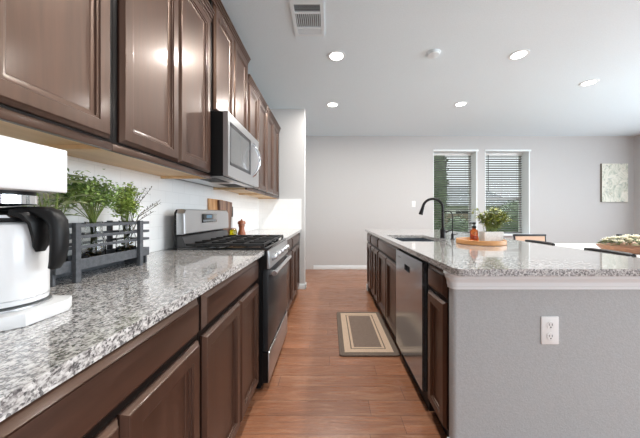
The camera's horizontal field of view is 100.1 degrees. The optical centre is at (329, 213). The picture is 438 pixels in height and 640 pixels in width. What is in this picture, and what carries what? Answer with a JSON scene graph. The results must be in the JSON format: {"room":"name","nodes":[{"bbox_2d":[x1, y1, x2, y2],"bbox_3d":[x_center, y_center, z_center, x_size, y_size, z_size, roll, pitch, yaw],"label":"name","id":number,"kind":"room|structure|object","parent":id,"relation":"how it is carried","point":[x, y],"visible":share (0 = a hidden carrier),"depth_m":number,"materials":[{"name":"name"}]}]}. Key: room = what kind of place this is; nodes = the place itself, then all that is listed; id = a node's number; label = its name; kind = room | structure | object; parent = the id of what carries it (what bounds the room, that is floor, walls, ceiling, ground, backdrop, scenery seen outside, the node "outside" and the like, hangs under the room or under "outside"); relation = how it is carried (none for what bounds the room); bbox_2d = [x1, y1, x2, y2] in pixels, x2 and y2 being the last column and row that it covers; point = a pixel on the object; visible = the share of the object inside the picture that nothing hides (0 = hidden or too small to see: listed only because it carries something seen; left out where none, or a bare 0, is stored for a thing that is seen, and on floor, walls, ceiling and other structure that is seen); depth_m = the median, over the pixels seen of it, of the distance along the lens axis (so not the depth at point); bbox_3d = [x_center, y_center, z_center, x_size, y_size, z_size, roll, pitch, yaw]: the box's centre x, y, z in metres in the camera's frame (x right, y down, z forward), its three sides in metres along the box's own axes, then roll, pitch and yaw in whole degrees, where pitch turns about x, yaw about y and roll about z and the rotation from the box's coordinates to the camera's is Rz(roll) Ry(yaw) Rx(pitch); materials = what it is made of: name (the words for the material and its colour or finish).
{"room":"kitchen","nodes":[
{"label":"kitchen","id":0,"kind":"room"},
{"bbox_2d":[165,179,211,249],"bbox_3d":[-1.145,-0.222,1.510,0.120,2.743,8.020,0,0,0],"label":"wall","id":1,"kind":"structure","parent":0,"point":[178,179],"depth_m":1.93,"materials":[{"name":"beige paint"}]},
{"bbox_2d":[0,0,111,149],"bbox_3d":[-0.909,-0.758,0.547,0.345,1.073,0.793,0,0,0],"label":"upper cabinet","id":2,"kind":"object","parent":1,"relation":"attached to","point":[56,55],"visible":0.91,"depth_m":0.76,"materials":[{"name":"brown wood"}]},
{"bbox_2d":[65,0,214,178],"bbox_3d":[-0.909,-0.758,1.334,0.345,1.073,0.779,0,0,0],"label":"upper cabinet","id":3,"kind":"object","parent":1,"relation":"attached to","point":[161,49],"visible":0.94,"depth_m":1.24,"materials":[{"name":"brown wood"}]},
{"bbox_2d":[0,156,300,254],"bbox_3d":[-0.756,-0.003,1.965,0.658,0.478,4.230,0,0,0],"label":"tile backsplash","id":4,"kind":"structure","parent":1,"relation":"attached to","point":[173,194],"depth_m":1.75,"materials":[{"name":"white tile"}]},
{"bbox_2d":[208,0,250,130],"bbox_3d":[-0.909,-1.058,2.105,0.345,0.779,0.810,0,0,0],"label":"upper cabinet","id":5,"kind":"object","parent":1,"relation":"attached to","point":[230,59],"visible":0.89,"depth_m":2.00,"materials":[{"name":"brown wood"}]},
{"bbox_2d":[181,111,260,187],"bbox_3d":[-0.830,-0.449,2.106,0.486,0.426,0.748,0,0,0],"label":"microwave","id":6,"kind":"object","parent":5,"relation":"attached to","point":[235,154],"visible":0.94,"depth_m":1.88,"materials":[{"name":"silver plastic"}]},
{"bbox_2d":[213,74,267,194],"bbox_3d":[-0.909,-0.758,2.838,0.345,1.073,0.703,0,0,0],"label":"upper cabinet","id":7,"kind":"object","parent":1,"relation":"attached to","point":[257,105],"visible":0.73,"depth_m":2.85,"materials":[{"name":"brown wood"}]},
{"bbox_2d":[248,106,280,198],"bbox_3d":[-0.909,-0.758,3.630,0.345,1.073,0.879,0,0,0],"label":"upper cabinet","id":8,"kind":"object","parent":1,"relation":"attached to","point":[273,129],"visible":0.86,"depth_m":3.51,"materials":[{"name":"brown wood"}]},
{"bbox_2d":[270,109,305,283],"bbox_3d":[-0.729,-0.222,4.141,0.712,2.743,0.122,0,0,0],"label":"wall","id":9,"kind":"structure","parent":0,"point":[292,122],"depth_m":4.08,"materials":[{"name":"beige paint"}]},
{"bbox_2d":[298,282,306,288],"bbox_3d":[-0.439,1.108,4.141,0.157,0.084,0.150,0,0,0],"label":"baseboard","id":10,"kind":"structure","parent":9,"relation":"attached to","point":[301,286],"depth_m":4.07,"materials":[{"name":"white paint"}]},
{"bbox_2d":[235,269,446,437],"bbox_3d":[2.592,1.200,1.535,7.655,0.100,8.370,0,0,0],"label":"floor","id":11,"kind":"structure","parent":0,"point":[312,390],"depth_m":1.78,"materials":[{"name":"brown wood"}]},
{"bbox_2d":[0,297,199,437],"bbox_3d":[-0.757,0.709,0.568,0.648,0.882,0.704,0,0,0],"label":"base cabinet","id":12,"kind":"object","parent":11,"relation":"on","point":[148,386],"visible":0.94,"depth_m":0.60,"materials":[{"name":"brown"}]},
{"bbox_2d":[198,258,258,437],"bbox_3d":[-0.757,0.709,1.321,0.648,0.882,0.799,0,0,0],"label":"base cabinet","id":13,"kind":"object","parent":11,"relation":"on","point":[228,334],"visible":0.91,"depth_m":1.19,"materials":[{"name":"brown wood"}]},
{"bbox_2d":[0,250,263,421],"bbox_3d":[-0.752,0.251,0.786,0.664,0.030,1.873,0,0,0],"label":"countertop","id":14,"kind":"structure","parent":13,"relation":"on","point":[112,305],"depth_m":0.63,"materials":[{"name":"grey stone"}]},
{"bbox_2d":[0,135,71,331],"bbox_3d":[-0.792,0.042,0.586,0.325,0.388,0.192,0,0,0],"label":"coffee maker","id":15,"kind":"object","parent":14,"relation":"on","point":[27,169],"visible":0.85,"depth_m":0.57,"materials":[{"name":"white plastic"}]},
{"bbox_2d":[0,190,39,206],"bbox_3d":[-0.735,-0.032,0.583,0.142,0.032,0.142,0,0,0],"label":"basket","id":16,"kind":"object","parent":15,"relation":"on","point":[8,198],"depth_m":0.58,"materials":[{"name":"silver metal"}]},
{"bbox_2d":[0,206,69,309],"bbox_3d":[-0.705,0.093,0.603,0.208,0.217,0.148,0,0,0],"label":"coffee carafe","id":17,"kind":"object","parent":15,"relation":"on","point":[34,240],"visible":1,"depth_m":0.59,"materials":[{"name":"white plastic"}]},
{"bbox_2d":[50,220,148,286],"bbox_3d":[-0.932,0.134,1.073,0.161,0.204,0.434,0,0,0],"label":"crate","id":18,"kind":"object","parent":14,"relation":"on","point":[75,265],"visible":0.46,"depth_m":1.04,"materials":[{"name":"grey wood"}]},
{"bbox_2d":[81,221,105,258],"bbox_3d":[-0.934,0.111,1.062,0.076,0.158,0.076,0,0,0],"label":"glass jar","id":19,"kind":"object","parent":18,"relation":"in","point":[99,250],"visible":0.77,"depth_m":1.04,"materials":[{"name":"white"}]},
{"bbox_2d":[39,168,128,221],"bbox_3d":[-0.934,-0.003,1.026,0.259,0.337,0.230,0,0,-44],"label":"fern cuttings","id":20,"kind":"object","parent":19,"relation":"in","point":[107,197],"visible":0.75,"depth_m":1.02,"materials":[{"name":"green plant"}]},
{"bbox_2d":[116,220,135,251],"bbox_3d":[-0.931,0.111,1.227,0.076,0.158,0.076,0,0,0],"label":"glass jar","id":21,"kind":"object","parent":18,"relation":"in","point":[126,246],"visible":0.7,"depth_m":1.20,"materials":[{"name":"white"}]},
{"bbox_2d":[107,182,160,228],"bbox_3d":[-0.913,0.009,1.267,0.151,0.313,0.268,0,0,7],"label":"leafy plant","id":22,"kind":"object","parent":21,"relation":"in","point":[127,204],"visible":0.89,"depth_m":1.21,"materials":[{"name":"green plant"}]},
{"bbox_3d":[-0.937,0.111,0.905,0.076,0.158,0.076,0,0,0],"label":"glass jar","id":23,"kind":"object","parent":18,"relation":"in","visible":0},
{"bbox_2d":[37,175,98,216],"bbox_3d":[-0.884,0.005,0.874,0.204,0.321,0.257,0,0,0],"label":"variegated cuttings","id":24,"kind":"object","parent":23,"relation":"in","point":[57,197],"visible":0.25,"depth_m":0.90,"materials":[{"name":"green plant"}]},
{"bbox_2d":[174,209,291,388],"bbox_3d":[-0.673,0.560,2.105,0.654,1.179,0.756,0,0,0],"label":"gas range","id":25,"kind":"object","parent":11,"relation":"on","point":[194,229],"visible":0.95,"depth_m":1.86,"materials":[{"name":"silver metal"}]},
{"bbox_2d":[177,238,285,250],"bbox_3d":[-0.694,0.232,2.105,0.583,0.020,0.756,0,0,0],"label":"cooktop","id":26,"kind":"object","parent":25,"relation":"in","point":[276,243],"depth_m":1.75,"materials":[{"name":"black metal"}]},
{"bbox_2d":[286,238,291,312],"bbox_3d":[-0.757,0.709,2.807,0.648,0.882,0.634,0,0,0],"label":"base cabinet","id":27,"kind":"object","parent":11,"relation":"on","point":[289,241],"visible":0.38,"depth_m":2.98,"materials":[{"name":"brown wood"}]},
{"bbox_2d":[291,233,299,300],"bbox_3d":[-0.757,0.709,3.592,0.648,0.882,0.933,0,0,0],"label":"base cabinet","id":28,"kind":"object","parent":11,"relation":"on","point":[295,249],"visible":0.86,"depth_m":3.44,"materials":[{"name":"brown wood"}]},
{"bbox_2d":[245,229,301,239],"bbox_3d":[-0.752,0.251,3.283,0.664,0.030,1.592,0,0,0],"label":"countertop","id":29,"kind":"structure","parent":28,"relation":"on","point":[287,233],"depth_m":3.33,"materials":[{"name":"white stone"}]},
{"bbox_2d":[207,198,217,209],"bbox_3d":[-1.059,0.051,2.510,0.030,0.368,0.300,0,0,0],"label":"cutting board","id":30,"kind":"object","parent":29,"relation":"on","point":[212,203],"visible":0.2,"depth_m":2.42,"materials":[{"name":"brown wood"}]},
{"bbox_2d":[217,200,231,234],"bbox_3d":[-1.037,0.054,2.685,0.034,0.362,0.330,0,0,0],"label":"cutting board","id":31,"kind":"object","parent":29,"relation":"on","point":[222,205],"visible":0.59,"depth_m":2.71,"materials":[{"name":"brown wood"}]},
{"bbox_2d":[231,207,232,227],"bbox_3d":[-1.045,0.080,2.873,0.016,0.308,0.035,0,0,0],"label":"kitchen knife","id":32,"kind":"object","parent":29,"relation":"on","point":[232,207],"visible":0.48,"depth_m":2.87,"materials":[{"name":"silver metal"}]},
{"bbox_2d":[229,228,236,234],"bbox_3d":[-0.985,0.193,2.740,0.074,0.086,0.074,0,0,0],"label":"jar","id":33,"kind":"object","parent":29,"relation":"on","point":[233,231],"visible":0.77,"depth_m":2.71,"materials":[{"name":"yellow glass"}]},
{"bbox_2d":[237,219,245,234],"bbox_3d":[-0.925,0.147,2.820,0.084,0.176,0.084,0,0,0],"label":"pepper mill","id":34,"kind":"object","parent":29,"relation":"on","point":[241,223],"visible":0.9,"depth_m":2.79,"materials":[{"name":"brown wood"}]},
{"bbox_2d":[336,312,399,356],"bbox_3d":[0.326,1.142,2.625,0.492,0.014,0.950,0,0,0],"label":"floor mat","id":35,"kind":"object","parent":11,"relation":"on","point":[360,334],"visible":1,"depth_m":2.47,"materials":[{"name":"grey fabric"}]},
{"bbox_2d":[367,233,374,298],"bbox_3d":[0.859,0.709,3.766,0.622,0.882,0.376,0,0,0],"label":"base cabinet","id":36,"kind":"object","parent":11,"relation":"on","point":[369,235],"visible":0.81,"depth_m":3.78,"materials":[{"name":"black wood"}]},
{"bbox_2d":[371,235,382,313],"bbox_3d":[0.859,0.709,3.311,0.622,0.882,0.526,0,0,0],"label":"base cabinet","id":37,"kind":"object","parent":11,"relation":"on","point":[374,240],"visible":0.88,"depth_m":3.26,"materials":[{"name":"black wood"}]},
{"bbox_2d":[378,239,399,338],"bbox_3d":[0.859,0.709,2.608,0.622,0.882,0.871,0,0,0],"label":"base cabinet","id":38,"kind":"object","parent":11,"relation":"on","point":[386,255],"visible":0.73,"depth_m":2.55,"materials":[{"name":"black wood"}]},
{"bbox_2d":[396,249,433,410],"bbox_3d":[0.851,0.714,1.861,0.628,0.872,0.608,0,0,0],"label":"dishwasher","id":39,"kind":"object","parent":11,"relation":"on","point":[411,271],"visible":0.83,"depth_m":1.72,"materials":[{"name":"silver metal"}]},
{"bbox_2d":[428,263,448,436],"bbox_3d":[0.859,0.709,1.405,0.622,0.882,0.284,0,0,0],"label":"base cabinet","id":40,"kind":"object","parent":11,"relation":"on","point":[438,291],"visible":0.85,"depth_m":1.36,"materials":[{"name":"black wood"}]},
{"bbox_2d":[513,234,545,241],"bbox_3d":[3.040,0.733,3.851,0.492,0.838,0.483,0,0,0],"label":"dining chair","id":41,"kind":"object","parent":11,"relation":"on","point":[521,237],"visible":0.22,"depth_m":4.06,"materials":[{"name":"beige fabric"}]},
{"bbox_2d":[525,240,554,245],"bbox_3d":[1.531,0.687,2.170,0.393,0.928,0.367,0,0,0],"label":"counter stool","id":42,"kind":"object","parent":11,"relation":"on","point":[533,241],"visible":0.17,"depth_m":2.16,"materials":[{"name":"black metal"}]},
{"bbox_2d":[554,243,639,257],"bbox_3d":[3.685,0.775,3.050,2.130,0.750,1.100,0,0,0],"label":"dining table","id":43,"kind":"object","parent":11,"relation":"on","point":[582,246],"visible":0.02,"depth_m":3.35,"materials":[{"name":"white paint"}]},
{"bbox_2d":[596,243,639,253],"bbox_3d":[3.110,0.361,2.735,0.680,0.076,0.400,0,0,0],"label":"dough bowl","id":44,"kind":"object","parent":43,"relation":"on","point":[633,249],"visible":0.77,"depth_m":2.67,"materials":[{"name":"brown wood"}]},
{"bbox_2d":[597,234,639,245],"bbox_3d":[3.106,0.267,2.736,0.681,0.105,0.424,0,0,0],"label":"flower arrangement","id":45,"kind":"object","parent":44,"relation":"on","point":[630,237],"visible":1,"depth_m":2.71,"materials":[{"name":"beige plant"}]},
{"bbox_2d":[584,248,636,256],"bbox_3d":[1.531,0.687,1.635,0.393,0.928,0.367,0,0,0],"label":"counter stool","id":46,"kind":"object","parent":11,"relation":"on","point":[589,249],"visible":0.13,"depth_m":1.62,"materials":[{"name":"black metal"}]},
{"bbox_2d":[616,234,639,242],"bbox_3d":[4.620,0.733,3.851,0.492,0.838,0.483,0,0,0],"label":"dining chair","id":47,"kind":"object","parent":11,"relation":"on","point":[616,234],"visible":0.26,"depth_m":4.06,"materials":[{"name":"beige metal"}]},
{"bbox_2d":[221,0,639,135],"bbox_3d":[2.592,-1.643,1.585,7.655,0.100,8.470,0,0,0],"label":"ceiling","id":48,"kind":"structure","parent":0,"point":[385,84],"depth_m":2.87,"materials":[{"name":"paint"}]},
{"bbox_2d":[289,0,323,35],"bbox_3d":[-0.173,-1.588,2.190,0.257,0.010,0.410,0,0,0],"label":"ceiling vent","id":49,"kind":"object","parent":48,"relation":"in","point":[307,15],"visible":1,"depth_m":2.17,"materials":[{"name":"white metal"}]},
{"bbox_2d":[326,102,338,106],"bbox_3d":[0.045,-1.590,3.920,0.184,0.006,0.184,0,0,0],"label":"recessed light","id":50,"kind":"object","parent":48,"relation":"in","point":[330,104],"visible":1,"depth_m":3.91,"materials":[{"name":"white paint"}]},
{"bbox_2d":[327,50,345,60],"bbox_3d":[0.071,-1.590,2.710,0.184,0.006,0.184,0,0,0],"label":"recessed light","id":51,"kind":"object","parent":48,"relation":"in","point":[336,55],"visible":1,"depth_m":2.70,"materials":[{"name":"white paint"}]},
{"bbox_2d":[426,49,440,58],"bbox_3d":[1.030,-1.579,2.660,0.136,0.028,0.136,0,0,0],"label":"smoke detector","id":52,"kind":"object","parent":48,"relation":"attached to","point":[431,54],"visible":1,"depth_m":2.64,"materials":[{"name":"white paint"}]},
{"bbox_2d":[454,101,467,106],"bbox_3d":[1.909,-1.590,3.900,0.184,0.006,0.184,0,0,0],"label":"recessed light","id":53,"kind":"object","parent":48,"relation":"in","point":[463,103],"visible":1,"depth_m":3.90,"materials":[{"name":"white paint"}]},
{"bbox_2d":[508,49,529,59],"bbox_3d":[1.900,-1.590,2.690,0.184,0.006,0.184,0,0,0],"label":"recessed light","id":54,"kind":"object","parent":48,"relation":"in","point":[519,54],"visible":1,"depth_m":2.68,"materials":[{"name":"white paint"}]},
{"bbox_2d":[579,79,599,86],"bbox_3d":[3.160,-1.590,3.264,0.184,0.006,0.184,0,0,0],"label":"recessed light","id":55,"kind":"object","parent":48,"relation":"in","point":[592,81],"visible":1,"depth_m":3.25,"materials":[{"name":"white paint"}]},
{"bbox_2d":[306,136,633,268],"bbox_3d":[2.592,-0.222,5.655,7.595,2.743,0.270,0,0,0],"label":"wall","id":56,"kind":"structure","parent":0,"point":[355,184],"depth_m":5.52,"materials":[{"name":"beige paint"}]},
{"bbox_2d":[313,265,366,268],"bbox_3d":[2.970,1.108,5.513,6.600,0.084,0.014,0,0,0],"label":"baseboard","id":57,"kind":"structure","parent":56,"relation":"attached to","point":[314,266],"depth_m":5.51,"materials":[{"name":"white paint"}]},
{"bbox_2d":[433,150,478,234],"bbox_3d":[2.583,-0.428,5.625,0.994,1.766,0.341,0,0,0],"label":"window","id":58,"kind":"structure","parent":56,"relation":"in","point":[473,174],"depth_m":5.62,"materials":[{"name":"white paint"}]},
{"bbox_2d":[434,153,470,232],"bbox_3d":[2.583,-0.435,5.714,0.858,1.686,0.052,0,0,0],"label":"window blind","id":59,"kind":"object","parent":58,"relation":"attached to","point":[436,155],"visible":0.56,"depth_m":5.71,"materials":[{"name":"white plastic"}]},
{"bbox_2d":[485,150,530,235],"bbox_3d":[3.656,-0.428,5.625,1.007,1.766,0.341,0,0,0],"label":"window","id":60,"kind":"structure","parent":56,"relation":"in","point":[525,159],"depth_m":5.60,"materials":[{"name":"white paint"}]},
{"bbox_2d":[486,153,521,232],"bbox_3d":[3.656,-0.435,5.704,0.871,1.686,0.073,0,0,0],"label":"window blind","id":61,"kind":"object","parent":60,"relation":"attached to","point":[488,155],"visible":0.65,"depth_m":5.71,"materials":[{"name":"white plastic"}]},
{"bbox_2d":[600,164,627,201],"bbox_3d":[5.844,-0.629,5.502,0.532,0.786,0.035,0,0,0],"label":"canvas","id":62,"kind":"object","parent":56,"relation":"attached to","point":[613,177],"visible":1,"depth_m":5.48,"materials":[{"name":"white fabric"}]},
{"bbox_2d":[367,232,639,437],"bbox_3d":[1.096,0.709,2.610,1.068,0.883,2.780,0,0,0],"label":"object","id":63,"kind":"structure","parent":0,"point":[504,382],"depth_m":1.22,"materials":[{"name":"grey paint"}]},
{"bbox_2d":[365,229,639,275],"bbox_3d":[1.097,0.251,2.592,1.120,0.030,2.915,0,0,0],"label":"countertop","id":64,"kind":"structure","parent":63,"relation":"on","point":[516,258],"depth_m":1.44,"materials":[{"name":"stone"}]},
{"bbox_2d":[395,238,432,240],"bbox_3d":[0.818,0.358,2.590,0.445,0.183,0.700,0,0,0],"label":"sink","id":65,"kind":"object","parent":64,"relation":"in","point":[400,239],"visible":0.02,"depth_m":2.92,"materials":[{"name":"silver metal"}]},
{"bbox_2d":[419,198,451,237],"bbox_3d":[1.013,0.042,2.578,0.308,0.388,0.092,0,0,11],"label":"kitchen faucet","id":66,"kind":"object","parent":64,"relation":"on","point":[443,231],"visible":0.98,"depth_m":2.57,"materials":[{"name":"black metal"}]},
{"bbox_2d":[442,210,457,239],"bbox_3d":[1.095,0.103,2.440,0.141,0.265,0.038,0,0,0],"label":"tap","id":67,"kind":"object","parent":64,"relation":"on","point":[452,233],"visible":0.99,"depth_m":2.44,"materials":[{"name":"black metal"}]},
{"bbox_2d":[456,237,506,245],"bbox_3d":[1.185,0.218,2.105,0.348,0.036,0.348,0,0,0],"label":"serving tray","id":68,"kind":"object","parent":64,"relation":"on","point":[461,240],"visible":0.81,"depth_m":1.97,"materials":[{"name":"brown wood"}]},
{"bbox_2d":[469,222,477,240],"bbox_3d":[1.137,0.146,2.111,0.060,0.156,0.058,0,0,36],"label":"soap bottle","id":69,"kind":"object","parent":68,"relation":"on","point":[473,232],"visible":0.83,"depth_m":2.09,"materials":[{"name":"orange glass"}]},
{"bbox_2d":[472,206,513,240],"bbox_3d":[1.250,0.083,2.086,0.291,0.284,0.287,0,0,0],"label":"potted plant","id":70,"kind":"object","parent":68,"relation":"on","point":[491,234],"visible":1,"depth_m":2.05,"materials":[{"name":"green plant"}]},
{"bbox_2d":[443,270,639,289],"bbox_3d":[1.083,0.305,1.228,1.094,0.078,0.068,0,0,0],"label":"trim","id":71,"kind":"structure","parent":63,"relation":"attached to","point":[453,281],"depth_m":1.21,"materials":[{"name":"white paint"}]},
{"bbox_2d":[541,316,558,343],"bbox_3d":[1.000,0.530,1.215,0.080,0.127,0.009,0,0,0],"label":"wall outlet","id":72,"kind":"object","parent":63,"relation":"attached to","point":[549,324],"visible":1,"depth_m":1.21,"materials":[{"name":"white plastic"}]},
{"bbox_2d":[547,333,553,339],"bbox_3d":[1.000,0.556,1.213,0.031,0.033,0.004,0,0,0],"label":"receptacle","id":73,"kind":"object","parent":72,"relation":"attached to","point":[550,336],"depth_m":1.21,"materials":[{"name":"white plastic"}]},
{"bbox_2d":[547,321,553,328],"bbox_3d":[1.000,0.505,1.213,0.031,0.033,0.004,0,0,0],"label":"receptacle","id":74,"kind":"object","parent":72,"relation":"attached to","point":[550,324],"depth_m":1.21,"materials":[{"name":"white plastic"}]},
{"bbox_2d":[634,135,639,233],"bbox_3d":[6.330,-0.222,1.510,0.120,2.743,8.020,0,0,0],"label":"wall","id":75,"kind":"structure","parent":0,"point":[636,138],"depth_m":5.46,"materials":[{"name":"beige paint"}]},
{"label":"outside","id":76,"kind":"structure","parent":0,"visible":0},
{"bbox_3d":[5.000,1.450,17.900,22.000,0.100,24.200,0,0,0],"label":"ground","id":77,"kind":"structure","parent":76,"visible":0},
{"bbox_2d":[434,158,449,228],"bbox_3d":[3.126,-0.630,8.000,0.853,4.065,1.134,0,0,0],"label":"tree","id":78,"kind":"object","parent":77,"relation":"on","point":[435,206],"visible":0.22,"depth_m":7.59,"materials":[{"name":"green plant"}]},
{"bbox_2d":[445,215,467,231],"bbox_3d":[4.414,0.863,9.200,1.093,1.690,0.913,0,0,0],"label":"shrub","id":79,"kind":"object","parent":77,"relation":"on","point":[448,222],"visible":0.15,"depth_m":8.98,"materials":[{"name":"green plant"}]},
{"bbox_2d":[444,214,487,226],"bbox_3d":[6.518,0.700,10.530,12.035,1.400,0.060,0,0,0],"label":"fence","id":80,"kind":"object","parent":77,"relation":"on","point":[448,215],"visible":0.02,"depth_m":10.50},
{"bbox_2d":[446,187,512,212],"bbox_3d":[7.500,-0.100,15.500,4.800,3.000,3.600,0,0,0],"label":"house","id":81,"kind":"structure","parent":77,"relation":"on","point":[450,206],"depth_m":14.02,"materials":[{"name":"paint"}]},
{"bbox_2d":[492,201,517,231],"bbox_3d":[6.288,0.521,8.602,2.371,2.228,1.200,0,0,0],"label":"hedge","id":82,"kind":"object","parent":77,"relation":"on","point":[502,206],"visible":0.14,"depth_m":8.36,"materials":[{"name":"green plant"}]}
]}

